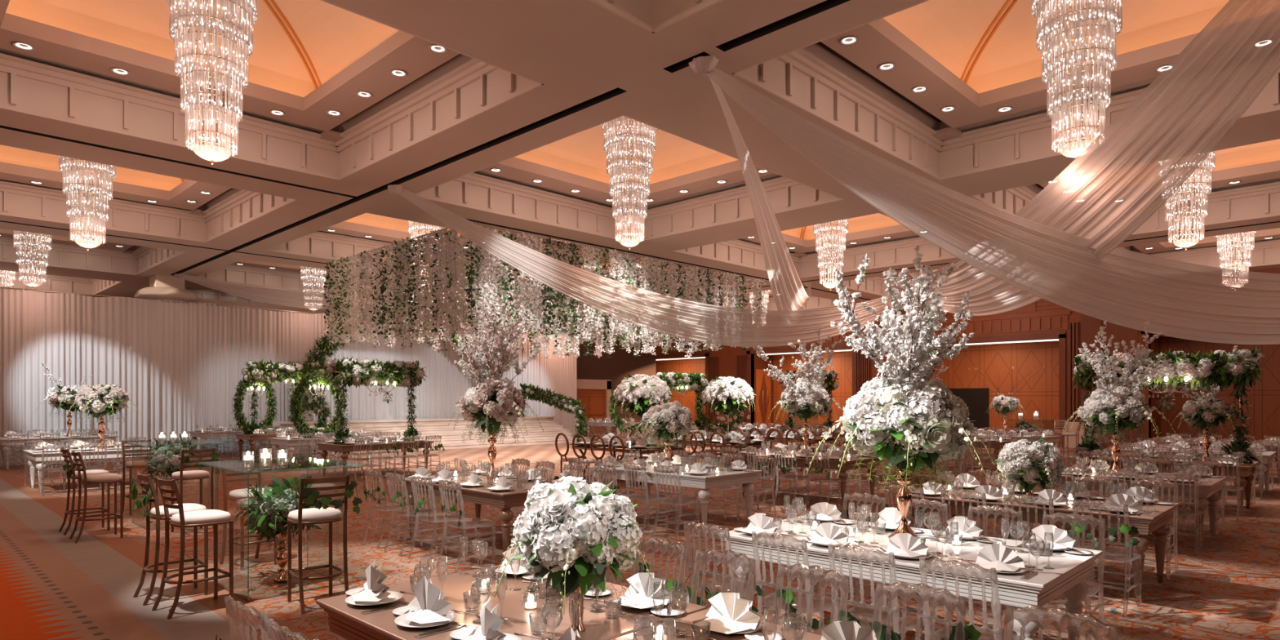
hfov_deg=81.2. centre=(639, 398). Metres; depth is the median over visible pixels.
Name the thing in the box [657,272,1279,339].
panels
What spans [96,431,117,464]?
banquet chair
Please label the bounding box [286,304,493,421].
arch
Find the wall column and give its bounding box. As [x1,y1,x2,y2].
[133,274,198,302]
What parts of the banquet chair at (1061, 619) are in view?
leg, leg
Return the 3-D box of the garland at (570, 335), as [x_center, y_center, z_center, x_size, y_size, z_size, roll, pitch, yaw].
[-1.831,-2.720,19.988,0.346,2.182,0.401,0,0,-6]
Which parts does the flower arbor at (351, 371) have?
post, post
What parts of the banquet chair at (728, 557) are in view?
leg, backrest, leg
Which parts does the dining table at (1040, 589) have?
leg, leg, leg, leg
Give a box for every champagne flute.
[437,555,448,599]
[458,537,469,575]
[496,572,507,620]
[509,549,520,590]
[568,591,581,627]
[653,582,664,615]
[662,617,675,639]
[763,607,777,639]
[799,504,807,533]
[870,512,878,543]
[949,521,959,555]
[1000,518,1009,539]
[1043,532,1054,568]
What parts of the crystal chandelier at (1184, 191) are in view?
stem, tier frame, tier frame, lamp shade, tier frame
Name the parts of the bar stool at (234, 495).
leg, leg, seat frame, leg, leg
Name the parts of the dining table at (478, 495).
leg, leg, leg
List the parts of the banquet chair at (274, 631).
leg, backrest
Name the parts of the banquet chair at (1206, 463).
leg, leg, seat, backrest, leg, leg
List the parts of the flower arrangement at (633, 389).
glass stem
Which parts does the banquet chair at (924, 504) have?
backrest, leg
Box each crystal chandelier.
[0,270,15,288]
[12,230,51,288]
[59,155,115,250]
[164,0,257,164]
[300,266,325,311]
[408,221,442,286]
[600,115,657,249]
[615,262,640,280]
[749,289,770,310]
[813,219,848,290]
[1031,0,1122,157]
[1164,151,1215,249]
[1214,231,1256,271]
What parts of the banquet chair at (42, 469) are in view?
leg, leg, seat, rail, backrest, leg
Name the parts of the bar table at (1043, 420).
glass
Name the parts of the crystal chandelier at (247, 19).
tier frame, tier frame, tier frame, tier frame, stem, lamp shade, tier frame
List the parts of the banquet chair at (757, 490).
leg, leg, seat, leg, backrest, rail, leg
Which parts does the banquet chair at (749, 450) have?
leg, backrest, leg, leg, seat, leg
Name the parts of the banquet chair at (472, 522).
leg, backrest, rail, leg, seat, leg, leg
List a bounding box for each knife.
[360,603,404,613]
[413,625,459,637]
[416,626,462,638]
[451,609,479,617]
[462,626,475,638]
[666,604,670,615]
[693,616,708,623]
[761,629,767,639]
[1020,572,1034,579]
[1023,572,1037,580]
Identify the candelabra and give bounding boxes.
[247,383,265,398]
[284,379,310,391]
[308,382,328,398]
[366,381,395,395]
[675,386,688,396]
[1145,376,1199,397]
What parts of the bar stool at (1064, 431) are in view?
leg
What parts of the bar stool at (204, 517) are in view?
leg, leg, seat frame, leg, leg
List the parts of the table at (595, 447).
leg, frame, leg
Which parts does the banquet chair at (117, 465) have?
leg, leg, seat, backrest, rail, leg, leg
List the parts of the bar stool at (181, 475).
leg, leg, seat frame, leg, leg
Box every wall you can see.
[525,313,656,432]
[653,267,1279,448]
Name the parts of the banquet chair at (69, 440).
leg, backrest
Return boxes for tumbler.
[409,573,426,591]
[462,591,480,611]
[480,564,495,581]
[528,612,547,635]
[535,579,551,598]
[603,596,621,618]
[690,621,711,639]
[771,518,782,529]
[806,513,817,524]
[847,526,849,538]
[874,521,885,534]
[945,530,958,543]
[1036,541,1050,556]
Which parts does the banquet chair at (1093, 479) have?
backrest, leg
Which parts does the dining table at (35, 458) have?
leg, leg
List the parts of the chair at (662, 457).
seat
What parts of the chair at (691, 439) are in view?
oval backrest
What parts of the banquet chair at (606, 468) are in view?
leg, backrest, leg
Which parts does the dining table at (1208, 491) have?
leg, leg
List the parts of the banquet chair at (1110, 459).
seat, backrest, leg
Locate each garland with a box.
[62,459,75,483]
[129,479,151,519]
[300,480,362,513]
[321,262,332,337]
[324,261,337,344]
[325,259,340,339]
[328,260,342,342]
[334,261,345,345]
[336,257,348,345]
[339,258,353,337]
[342,257,356,336]
[342,267,352,343]
[346,256,358,337]
[350,254,364,343]
[350,267,359,342]
[352,250,367,337]
[353,256,367,335]
[359,251,377,337]
[359,252,373,337]
[362,250,377,342]
[362,270,372,342]
[363,483,380,505]
[368,251,383,333]
[368,269,383,347]
[370,247,386,333]
[375,249,387,335]
[378,271,392,343]
[379,443,399,455]
[380,244,395,333]
[381,245,392,337]
[381,254,390,333]
[382,488,405,513]
[386,242,401,339]
[386,245,398,330]
[386,273,395,348]
[391,240,404,334]
[391,240,408,334]
[394,237,412,337]
[397,236,417,328]
[400,262,412,335]
[403,444,422,453]
[405,239,422,332]
[406,275,413,347]
[408,242,424,339]
[408,492,430,519]
[410,235,427,328]
[410,262,422,341]
[414,235,431,326]
[417,284,425,344]
[422,235,438,335]
[422,267,438,342]
[423,232,439,326]
[427,442,444,450]
[429,230,445,325]
[429,232,443,333]
[429,248,444,336]
[431,228,448,325]
[431,295,441,351]
[435,226,453,328]
[435,497,462,528]
[440,264,448,341]
[440,328,448,351]
[441,226,462,329]
[442,237,458,335]
[442,253,453,342]
[445,226,464,333]
[447,238,466,334]
[453,265,462,341]
[454,234,471,329]
[457,253,468,340]
[457,287,463,347]
[462,237,480,334]
[464,222,479,319]
[464,222,483,330]
[465,268,477,342]
[465,284,472,347]
[473,226,493,324]
[473,245,484,335]
[475,253,485,337]
[476,289,483,348]
[480,269,488,340]
[484,226,497,332]
[484,253,494,329]
[485,228,502,328]
[486,259,501,340]
[496,273,504,335]
[497,226,515,329]
[497,259,507,316]
[497,262,510,343]
[499,262,516,330]
[503,234,516,327]
[507,273,519,348]
[511,232,528,334]
[513,268,523,332]
[513,271,523,337]
[513,288,521,354]
[517,382,590,442]
[518,275,528,344]
[520,235,535,330]
[523,273,533,332]
[527,304,533,352]
[528,235,542,331]
[528,276,538,338]
[531,281,540,350]
[532,302,540,351]
[533,236,546,327]
[537,251,550,334]
[537,286,550,346]
[540,237,552,336]
[540,284,549,342]
[540,301,551,359]
[541,311,547,357]
[542,240,556,335]
[544,253,555,340]
[550,253,559,335]
[551,240,563,328]
[551,292,563,351]
[552,292,561,346]
[552,309,560,355]
[556,255,573,336]
[557,243,572,333]
[557,297,564,358]
[562,295,572,353]
[564,306,570,355]
[565,242,577,334]
[566,257,577,337]
[568,244,582,334]
[568,297,579,342]
[568,312,577,355]
[570,300,579,355]
[573,305,580,358]
[576,302,588,343]
[578,260,587,337]
[579,244,592,341]
[582,312,586,355]
[583,305,590,354]
[586,245,597,331]
[586,260,596,342]
[589,309,597,343]
[592,245,604,332]
[592,310,599,355]
[594,480,619,493]
[595,262,607,345]
[595,311,605,352]
[595,315,602,358]
[600,247,608,341]
[600,313,610,351]
[604,248,617,342]
[605,264,613,338]
[606,320,614,354]
[608,276,617,346]
[611,264,621,341]
[612,250,624,334]
[616,250,631,343]
[616,252,631,333]
[618,269,627,344]
[619,278,629,349]
[622,254,635,335]
[625,267,639,348]
[626,334,631,352]
[629,256,639,345]
[632,266,643,350]
[632,326,640,356]
[635,280,642,350]
[637,257,650,339]
[638,561,692,600]
[640,286,652,353]
[640,326,648,353]
[641,258,653,344]
[644,258,656,346]
[648,271,658,344]
[649,330,656,355]
[652,259,664,346]
[657,258,669,341]
[657,273,666,342]
[661,284,669,354]
[662,262,669,342]
[662,273,671,349]
[665,261,678,342]
[670,264,679,342]
[673,289,684,351]
[675,264,683,342]
[676,275,687,351]
[681,266,693,344]
[681,268,693,347]
[683,277,693,348]
[684,293,692,358]
[689,266,700,342]
[690,278,697,353]
[692,279,701,351]
[694,267,704,348]
[696,576,764,613]
[697,269,709,343]
[699,280,712,351]
[703,268,713,304]
[703,271,715,304]
[705,282,712,347]
[710,271,722,351]
[710,283,719,351]
[715,272,724,349]
[718,456,734,467]
[720,272,733,306]
[726,275,738,347]
[728,273,740,306]
[734,274,744,308]
[736,275,747,308]
[739,275,748,350]
[742,277,751,349]
[744,458,769,476]
[750,278,762,350]
[751,280,764,348]
[752,277,765,354]
[773,458,796,477]
[782,588,861,631]
[804,463,830,479]
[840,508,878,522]
[868,622,981,639]
[884,503,927,527]
[1004,530,1023,539]
[1067,521,1140,558]
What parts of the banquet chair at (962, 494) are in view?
leg, backrest, leg, seat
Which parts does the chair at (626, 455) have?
seat, oval backrest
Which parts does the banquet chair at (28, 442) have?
leg, leg, backrest, leg, leg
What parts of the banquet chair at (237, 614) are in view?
leg, backrest, leg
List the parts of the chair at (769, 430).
oval backrest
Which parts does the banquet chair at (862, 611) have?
leg, backrest, rail, seat, leg, leg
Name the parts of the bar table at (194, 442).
glass panel, glass, glass panel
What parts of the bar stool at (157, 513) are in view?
leg, leg, seat frame, leg, leg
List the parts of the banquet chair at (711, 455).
leg, leg, backrest, leg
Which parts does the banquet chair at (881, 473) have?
leg, seat, leg, leg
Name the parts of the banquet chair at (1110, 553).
leg, leg, backrest, rail, seat, leg, leg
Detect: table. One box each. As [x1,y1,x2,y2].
[0,434,118,469]
[22,446,165,493]
[121,439,230,529]
[187,430,271,455]
[195,456,363,601]
[234,431,333,459]
[267,435,371,469]
[315,440,433,476]
[315,564,706,639]
[397,472,590,558]
[569,442,685,484]
[586,421,639,437]
[589,462,762,524]
[609,608,822,639]
[626,430,706,451]
[673,438,773,472]
[714,426,787,448]
[721,515,1102,639]
[737,450,879,506]
[744,435,839,453]
[782,429,848,452]
[843,444,968,485]
[907,484,1180,599]
[968,438,1017,471]
[971,433,1061,453]
[999,419,1057,431]
[1022,470,1226,544]
[1077,455,1259,515]
[1120,448,1276,491]
[1155,441,1279,469]
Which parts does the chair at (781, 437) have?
oval backrest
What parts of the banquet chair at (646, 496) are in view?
leg, backrest, rail, leg, seat, leg, leg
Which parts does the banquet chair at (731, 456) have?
leg, leg, seat, backrest, leg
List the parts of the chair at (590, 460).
oval backrest, seat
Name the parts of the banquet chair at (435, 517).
leg, backrest, rail, leg, seat, leg, leg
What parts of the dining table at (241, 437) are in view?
leg, leg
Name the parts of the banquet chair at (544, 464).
leg, backrest, leg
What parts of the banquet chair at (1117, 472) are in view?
leg, backrest, leg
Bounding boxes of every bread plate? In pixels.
[345,586,364,595]
[392,605,411,615]
[449,626,478,639]
[521,573,547,579]
[585,587,613,595]
[650,605,685,616]
[733,527,746,531]
[744,630,784,639]
[796,536,813,541]
[833,520,853,524]
[870,546,888,552]
[911,528,923,533]
[957,560,977,564]
[975,537,1001,542]
[1063,548,1093,555]
[1087,496,1106,499]
[1153,502,1173,505]
[1207,475,1223,477]
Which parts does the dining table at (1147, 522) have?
leg, leg, leg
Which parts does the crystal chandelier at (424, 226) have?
tier frame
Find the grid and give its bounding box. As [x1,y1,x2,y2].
[328,223,757,293]
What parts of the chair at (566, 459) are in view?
leg, oval backrest, seat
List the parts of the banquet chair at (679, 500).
leg, backrest, rail, leg, leg, seat, leg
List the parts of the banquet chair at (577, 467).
backrest, leg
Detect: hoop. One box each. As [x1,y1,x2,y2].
[231,377,278,434]
[287,368,346,438]
[607,382,644,435]
[693,383,746,433]
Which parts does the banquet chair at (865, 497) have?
leg, leg, leg, backrest, leg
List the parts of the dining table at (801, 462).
leg, leg, leg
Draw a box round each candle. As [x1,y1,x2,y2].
[157,431,165,444]
[169,431,177,444]
[180,431,188,443]
[242,451,253,470]
[259,448,271,469]
[261,453,270,457]
[276,449,288,467]
[278,453,286,457]
[452,470,458,476]
[476,577,491,595]
[480,586,488,592]
[522,591,538,610]
[526,601,534,608]
[650,622,669,639]
[656,634,664,639]
[809,520,820,531]
[844,526,856,537]
[950,533,962,546]
[992,540,1005,546]
[1000,488,1008,495]
[1033,411,1039,420]
[1066,493,1075,501]
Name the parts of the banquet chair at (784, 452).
leg, backrest, leg, seat, leg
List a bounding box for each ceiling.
[0,0,459,142]
[0,0,1279,322]
[0,144,185,191]
[0,161,231,216]
[0,228,133,254]
[0,270,122,295]
[5,0,399,97]
[230,258,359,279]
[319,221,468,256]
[345,213,459,238]
[411,290,582,313]
[479,156,773,214]
[511,261,751,295]
[514,115,738,189]
[580,266,680,277]
[656,356,705,361]
[725,289,773,301]
[743,224,917,257]
[754,348,852,355]
[781,213,900,239]
[821,17,1199,141]
[883,0,1229,93]
[893,270,935,279]
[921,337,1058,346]
[1038,160,1279,195]
[1133,227,1279,253]
[1151,333,1168,337]
[1191,138,1279,175]
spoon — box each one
[514,632,553,639]
[528,588,559,595]
[591,607,629,615]
[677,631,719,639]
[1017,550,1052,554]
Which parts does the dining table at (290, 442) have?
leg, leg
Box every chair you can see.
[0,430,19,465]
[6,432,28,471]
[24,440,53,487]
[27,429,48,462]
[39,431,60,467]
[39,444,70,496]
[56,429,75,462]
[60,439,87,484]
[70,431,89,466]
[76,443,106,493]
[83,428,99,461]
[93,437,120,474]
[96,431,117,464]
[112,443,142,490]
[124,436,146,479]
[146,446,175,484]
[203,426,222,458]
[222,426,242,457]
[224,595,269,639]
[231,426,250,459]
[242,440,260,454]
[253,429,274,462]
[254,440,271,457]
[261,425,279,453]
[265,430,286,466]
[266,618,319,639]
[275,426,293,450]
[277,428,295,461]
[288,430,309,465]
[290,433,315,471]
[298,427,317,460]
[309,429,329,462]
[311,434,335,475]
[315,432,337,468]
[335,434,359,472]
[337,431,359,466]
[345,438,373,481]
[357,432,382,471]
[360,431,382,465]
[361,469,414,548]
[369,436,396,476]
[379,431,402,470]
[383,472,439,555]
[393,435,419,477]
[408,475,466,564]
[416,435,441,472]
[435,480,496,573]
[486,458,529,524]
[510,461,555,532]
[555,432,581,478]
[563,463,583,482]
[568,457,591,484]
[572,433,599,482]
[585,418,599,439]
[590,434,617,483]
[590,466,615,493]
[593,418,607,439]
[594,460,637,522]
[602,418,616,436]
[605,565,622,585]
[607,426,620,436]
[608,435,637,487]
[615,426,634,453]
[617,429,640,462]
[623,462,668,533]
[629,425,647,454]
[631,537,687,600]
[634,432,659,460]
[642,426,662,454]
[652,449,689,510]
[652,465,699,540]
[653,436,664,455]
[657,436,678,462]
[671,431,697,464]
[671,435,695,463]
[677,452,716,515]
[680,425,698,452]
[683,521,768,621]
[689,431,708,461]
[690,548,755,606]
[693,425,711,448]
[704,426,726,466]
[706,453,745,519]
[709,431,735,464]
[720,446,754,497]
[721,427,744,464]
[730,426,745,453]
[736,455,777,520]
[740,428,763,470]
[741,422,751,435]
[745,425,762,448]
[746,448,780,502]
[747,427,769,467]
[751,531,839,634]
[759,428,782,472]
[766,427,787,468]
[768,422,778,444]
[772,424,791,449]
[772,563,848,635]
[774,449,809,506]
[777,426,788,447]
[777,441,807,491]
[785,428,802,471]
[790,425,808,450]
[802,442,834,492]
[804,451,840,508]
[809,426,827,451]
[810,426,827,452]
[818,492,887,606]
[826,427,845,447]
[827,543,924,639]
[830,444,862,494]
[831,426,846,453]
[834,438,862,481]
[857,454,886,483]
[858,450,890,496]
[871,581,965,639]
[880,498,947,622]
[884,462,911,484]
[884,484,940,530]
[911,462,939,485]
[919,556,1020,639]
[922,459,946,478]
[941,488,998,537]
[946,438,973,479]
[948,453,970,471]
[949,504,1022,626]
[955,431,976,466]
[966,469,1003,537]
[972,435,997,475]
[974,430,995,464]
[976,431,998,469]
[977,426,995,457]
[996,430,1013,448]
[999,427,1017,449]
[1001,475,1035,536]
[1003,493,1054,604]
[1003,604,1118,639]
[1006,431,1022,439]
[1008,479,1055,537]
[1020,431,1037,442]
[1024,428,1039,431]
[1031,511,1105,639]
[1046,428,1062,454]
[1048,466,1090,542]
[1056,453,1081,489]
[1060,475,1115,564]
[1072,499,1142,617]
[1073,450,1108,495]
[1088,456,1126,496]
[1098,468,1144,536]
[1104,444,1133,493]
[1118,442,1143,452]
[1119,452,1144,468]
[1123,479,1178,579]
[1138,457,1173,524]
[1143,438,1165,472]
[1144,445,1171,473]
[1152,436,1174,444]
[1154,472,1202,555]
[1155,444,1181,454]
[1158,453,1193,509]
[1170,433,1191,439]
[1175,439,1199,447]
[1178,447,1213,502]
[1181,460,1225,534]
[1184,437,1203,445]
[1191,444,1221,494]
[1200,434,1222,439]
[1204,456,1243,520]
[1210,440,1231,484]
[1219,438,1235,475]
[1223,448,1255,507]
[1232,435,1254,442]
[1232,447,1263,499]
[1247,441,1273,490]
[1254,439,1279,484]
[1265,435,1279,470]
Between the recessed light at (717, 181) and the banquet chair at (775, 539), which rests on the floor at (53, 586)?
the banquet chair at (775, 539)
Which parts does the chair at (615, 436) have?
oval backrest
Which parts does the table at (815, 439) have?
frame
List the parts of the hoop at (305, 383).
frame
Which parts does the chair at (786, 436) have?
oval backrest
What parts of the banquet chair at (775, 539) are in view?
leg, backrest, rail, seat, leg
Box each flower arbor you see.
[240,359,331,442]
[325,356,427,454]
[655,370,708,430]
[777,369,839,433]
[1071,346,1263,479]
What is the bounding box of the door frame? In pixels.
[577,378,611,432]
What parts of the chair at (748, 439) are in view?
oval backrest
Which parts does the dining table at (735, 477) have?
leg, leg, leg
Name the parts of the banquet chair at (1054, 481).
leg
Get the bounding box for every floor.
[0,431,1279,639]
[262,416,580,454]
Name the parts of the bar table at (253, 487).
glass panel, glass, glass panel, glass panel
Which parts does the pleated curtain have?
rail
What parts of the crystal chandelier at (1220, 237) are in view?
stem, tier frame, tier frame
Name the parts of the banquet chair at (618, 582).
leg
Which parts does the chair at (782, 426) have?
oval backrest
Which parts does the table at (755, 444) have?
frame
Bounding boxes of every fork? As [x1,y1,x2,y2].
[396,600,409,604]
[450,622,479,626]
[522,580,551,586]
[583,597,616,603]
[662,619,694,625]
[848,544,878,547]
[928,555,964,559]
[1026,570,1063,574]
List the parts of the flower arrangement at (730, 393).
glass stem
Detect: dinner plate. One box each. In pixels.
[345,591,402,605]
[394,612,457,627]
[460,483,484,486]
[461,632,522,639]
[489,487,514,491]
[497,474,515,477]
[524,477,544,480]
[617,595,671,608]
[688,472,708,475]
[704,617,763,633]
[729,468,747,470]
[745,529,781,534]
[810,517,842,521]
[811,539,850,546]
[871,524,896,529]
[893,552,931,559]
[924,493,941,495]
[943,534,983,539]
[951,484,977,488]
[977,563,1026,573]
[978,497,1002,500]
[1006,490,1025,493]
[1026,542,1071,551]
[1037,503,1066,506]
[1062,494,1091,497]
[1068,473,1091,475]
[1118,475,1142,479]
[1136,500,1157,502]
[1171,479,1199,482]
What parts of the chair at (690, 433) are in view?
oval backrest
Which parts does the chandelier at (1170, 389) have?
arm, arm, arm, arm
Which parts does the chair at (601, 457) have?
oval backrest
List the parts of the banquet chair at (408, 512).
leg, backrest, rail, leg, seat, leg, leg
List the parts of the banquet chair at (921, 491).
leg, backrest, rail, leg, seat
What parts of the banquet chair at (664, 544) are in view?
leg, backrest, leg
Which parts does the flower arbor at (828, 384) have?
post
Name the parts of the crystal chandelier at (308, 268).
tier frame, tier frame, stem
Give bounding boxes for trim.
[193,297,480,324]
[263,0,321,88]
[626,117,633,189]
[653,339,710,353]
[653,351,709,431]
[707,355,746,434]
[746,343,857,422]
[749,331,858,347]
[800,226,806,239]
[817,41,1133,246]
[857,349,905,393]
[912,331,1066,446]
[919,311,1071,337]
[960,0,1017,83]
[1064,422,1084,448]
[1068,313,1137,446]
[1141,330,1153,441]
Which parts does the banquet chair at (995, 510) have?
leg, leg, backrest, leg, leg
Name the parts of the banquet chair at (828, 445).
leg, leg, backrest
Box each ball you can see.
[382,391,392,403]
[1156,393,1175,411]
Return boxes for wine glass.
[418,555,434,577]
[471,539,484,577]
[475,571,492,617]
[544,591,563,639]
[589,577,604,612]
[633,615,653,639]
[671,586,688,637]
[784,505,795,532]
[786,613,807,639]
[853,512,864,542]
[860,504,871,531]
[928,511,940,541]
[930,521,943,554]
[1016,520,1029,553]
[1022,532,1036,567]
[1136,487,1146,511]
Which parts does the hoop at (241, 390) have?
frame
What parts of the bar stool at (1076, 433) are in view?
leg, leg, leg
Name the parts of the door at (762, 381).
handle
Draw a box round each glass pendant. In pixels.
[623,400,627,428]
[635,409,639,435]
[715,398,719,419]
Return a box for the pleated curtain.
[0,286,577,462]
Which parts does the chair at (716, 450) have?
seat, oval backrest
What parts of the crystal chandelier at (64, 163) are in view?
tier frame, tier frame, tier frame, stem, lamp shade, tier frame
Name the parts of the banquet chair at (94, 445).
leg, rail, backrest, seat, leg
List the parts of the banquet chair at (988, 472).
backrest, leg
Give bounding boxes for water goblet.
[413,563,431,583]
[470,581,489,623]
[473,541,488,573]
[541,601,562,631]
[590,573,606,607]
[632,628,655,639]
[669,586,688,631]
[780,613,803,639]
[786,509,797,534]
[856,506,867,529]
[856,518,869,545]
[923,512,936,538]
[935,527,950,556]
[1009,522,1023,550]
[1028,538,1044,570]
[1142,491,1153,512]
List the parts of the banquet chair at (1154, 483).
leg, leg, backrest, seat, leg, leg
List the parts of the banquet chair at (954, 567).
leg, backrest, rail, seat, leg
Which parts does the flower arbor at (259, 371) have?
post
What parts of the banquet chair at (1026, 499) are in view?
leg, rail, seat, backrest, leg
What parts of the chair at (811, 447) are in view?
seat, oval backrest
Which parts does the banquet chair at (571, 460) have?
leg, backrest, leg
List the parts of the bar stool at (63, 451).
leg, leg, leg, leg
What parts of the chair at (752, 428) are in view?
oval backrest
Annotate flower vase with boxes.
[142,433,202,521]
[233,472,322,582]
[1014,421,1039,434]
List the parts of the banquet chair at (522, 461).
leg, leg, backrest, leg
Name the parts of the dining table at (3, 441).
leg, leg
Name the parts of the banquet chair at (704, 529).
leg, backrest, rail, leg, seat, leg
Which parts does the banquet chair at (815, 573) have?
leg, backrest, leg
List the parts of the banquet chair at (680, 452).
leg, leg, backrest, leg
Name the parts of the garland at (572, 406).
frame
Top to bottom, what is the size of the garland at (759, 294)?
2.399 m
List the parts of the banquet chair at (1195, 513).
leg, backrest, rail, seat, leg, leg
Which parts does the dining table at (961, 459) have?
leg, leg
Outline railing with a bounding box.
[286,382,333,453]
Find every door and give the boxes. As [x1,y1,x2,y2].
[577,389,605,433]
[755,368,770,427]
[948,387,989,431]
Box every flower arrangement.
[36,361,92,436]
[66,383,142,448]
[448,288,543,478]
[493,475,652,632]
[613,373,674,435]
[632,400,702,462]
[701,376,758,440]
[755,325,843,448]
[805,246,994,538]
[920,362,949,381]
[968,365,1044,431]
[991,438,1078,496]
[1060,320,1177,470]
[1171,345,1248,461]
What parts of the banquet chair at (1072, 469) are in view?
backrest, leg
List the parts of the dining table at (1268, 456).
leg, leg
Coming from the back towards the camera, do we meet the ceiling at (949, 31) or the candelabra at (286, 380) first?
the candelabra at (286, 380)
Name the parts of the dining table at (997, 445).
leg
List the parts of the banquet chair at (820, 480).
leg, backrest, rail, leg, seat, leg, leg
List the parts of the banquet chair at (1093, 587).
leg, backrest, leg, seat, leg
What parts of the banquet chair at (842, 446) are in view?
leg, seat, leg, backrest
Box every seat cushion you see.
[71,469,109,477]
[80,473,122,481]
[124,460,151,466]
[150,502,206,516]
[170,509,231,524]
[171,470,209,478]
[229,488,264,498]
[288,506,342,521]
[1062,432,1078,435]
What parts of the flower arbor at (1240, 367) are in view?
post, post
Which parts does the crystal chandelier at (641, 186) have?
tier frame, tier frame, tier frame, stem, tier frame, tier frame, lamp shade, tier frame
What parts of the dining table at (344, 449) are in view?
leg, leg, leg, leg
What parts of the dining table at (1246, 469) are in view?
leg, leg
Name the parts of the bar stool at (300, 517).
leg, leg, seat frame, leg, leg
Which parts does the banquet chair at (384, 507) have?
leg, backrest, rail, leg, seat, leg, leg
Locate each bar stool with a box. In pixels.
[58,447,110,535]
[69,450,123,542]
[121,439,157,515]
[133,471,208,605]
[151,475,233,619]
[170,448,215,536]
[219,457,277,570]
[287,474,349,614]
[1053,420,1068,453]
[1062,421,1081,459]
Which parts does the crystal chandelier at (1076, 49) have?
tier frame, lamp shade, tier frame, stem, tier frame, tier frame, tier frame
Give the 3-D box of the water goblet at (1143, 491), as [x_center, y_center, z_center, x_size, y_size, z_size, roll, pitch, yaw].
[4.585,0.929,6.743,0.087,0.179,0.088,0,0,44]
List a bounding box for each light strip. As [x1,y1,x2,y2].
[656,356,705,359]
[761,349,852,355]
[934,339,1058,346]
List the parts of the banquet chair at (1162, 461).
backrest, leg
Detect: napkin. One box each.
[4,431,15,436]
[33,431,44,435]
[35,441,49,448]
[44,444,59,450]
[70,440,84,447]
[78,442,93,449]
[90,429,98,434]
[105,440,117,445]
[114,441,128,448]
[195,426,204,430]
[222,426,231,431]
[253,428,263,433]
[276,431,287,436]
[290,432,302,438]
[324,435,335,441]
[344,437,357,443]
[351,435,359,440]
[352,560,391,601]
[369,436,379,442]
[374,434,382,439]
[391,435,403,441]
[405,575,453,623]
[409,466,431,477]
[415,435,424,440]
[431,469,454,481]
[460,473,483,485]
[468,600,506,639]
[471,462,489,472]
[487,476,512,489]
[495,464,514,475]
[495,546,526,574]
[522,468,543,479]
[550,471,571,482]
[558,626,582,639]
[577,436,590,443]
[595,437,608,444]
[604,455,618,465]
[612,572,674,608]
[614,438,626,445]
[625,435,632,442]
[631,440,647,446]
[632,458,646,466]
[644,453,660,462]
[646,436,656,444]
[660,461,675,468]
[671,454,684,463]
[687,462,709,473]
[692,434,702,439]
[693,592,763,634]
[702,457,717,466]
[711,435,722,441]
[728,459,747,469]
[729,435,742,442]
[737,433,745,439]
[737,512,778,533]
[742,445,756,453]
[746,431,757,435]
[753,434,764,440]
[763,431,776,436]
[768,446,782,454]
[774,443,786,450]
[783,431,794,437]
[796,448,811,456]
[799,444,812,452]
[805,502,841,519]
[807,522,848,545]
[808,432,813,438]
[820,431,831,436]
[820,620,878,639]
[826,445,840,453]
[829,449,844,458]
[856,450,870,455]
[869,506,911,528]
[884,533,928,557]
[922,481,945,493]
[938,515,982,537]
[953,473,980,487]
[974,484,1002,499]
[975,542,1025,571]
[986,434,998,440]
[999,433,1010,439]
[1001,479,1025,491]
[1025,524,1075,549]
[1030,431,1042,435]
[1037,488,1068,505]
[1042,430,1053,434]
[1059,480,1089,496]
[1070,463,1093,474]
[1088,459,1110,469]
[1089,449,1107,457]
[1102,447,1111,453]
[1105,493,1142,511]
[1119,466,1142,477]
[1124,486,1158,502]
[1130,451,1149,458]
[1133,442,1146,448]
[1134,462,1158,472]
[1141,440,1155,446]
[1142,448,1158,456]
[1168,443,1182,449]
[1170,434,1182,439]
[1172,453,1192,461]
[1175,440,1190,447]
[1176,470,1199,480]
[1184,449,1202,457]
[1185,464,1212,475]
[1208,435,1215,440]
[1211,441,1226,448]
[1218,454,1236,463]
[1251,443,1266,450]
[1271,437,1279,443]
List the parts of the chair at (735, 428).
oval backrest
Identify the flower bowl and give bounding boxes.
[602,432,617,444]
[631,434,647,450]
[694,430,707,443]
[724,431,738,444]
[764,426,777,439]
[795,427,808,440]
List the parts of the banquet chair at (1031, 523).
leg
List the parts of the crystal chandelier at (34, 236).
tier frame, tier frame, lamp shade, tier frame, stem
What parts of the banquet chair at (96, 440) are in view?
backrest, seat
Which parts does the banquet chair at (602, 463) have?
leg, backrest, leg, seat, leg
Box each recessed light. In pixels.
[11,41,35,51]
[29,180,43,184]
[110,66,130,75]
[146,200,158,203]
[185,200,197,203]
[195,89,210,97]
[199,191,211,194]
[269,109,285,115]
[325,109,342,116]
[355,90,373,97]
[389,69,407,77]
[428,44,447,53]
[489,168,502,172]
[532,178,542,182]
[569,189,581,192]
[604,198,615,201]
[678,189,688,193]
[715,179,727,183]
[756,168,768,173]
[839,35,858,45]
[877,62,896,71]
[911,85,928,93]
[939,105,955,112]
[996,106,1013,112]
[1070,86,1088,93]
[1154,64,1168,72]
[1227,180,1241,184]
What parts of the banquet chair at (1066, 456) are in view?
backrest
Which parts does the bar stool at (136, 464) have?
leg, leg, seat frame, leg, leg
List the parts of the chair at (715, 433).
oval backrest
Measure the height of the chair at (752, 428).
1.056 m
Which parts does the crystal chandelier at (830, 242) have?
tier frame, tier frame, stem, tier frame, tier frame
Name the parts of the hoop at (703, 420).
frame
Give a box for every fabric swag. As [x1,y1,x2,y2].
[174,273,453,310]
[387,184,916,346]
[688,57,1279,344]
[697,55,813,310]
[881,0,1279,315]
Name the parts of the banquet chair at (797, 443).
seat, leg, backrest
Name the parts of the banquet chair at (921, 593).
leg, backrest, leg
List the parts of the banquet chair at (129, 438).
leg, backrest, seat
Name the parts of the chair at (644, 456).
seat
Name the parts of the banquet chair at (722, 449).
leg, backrest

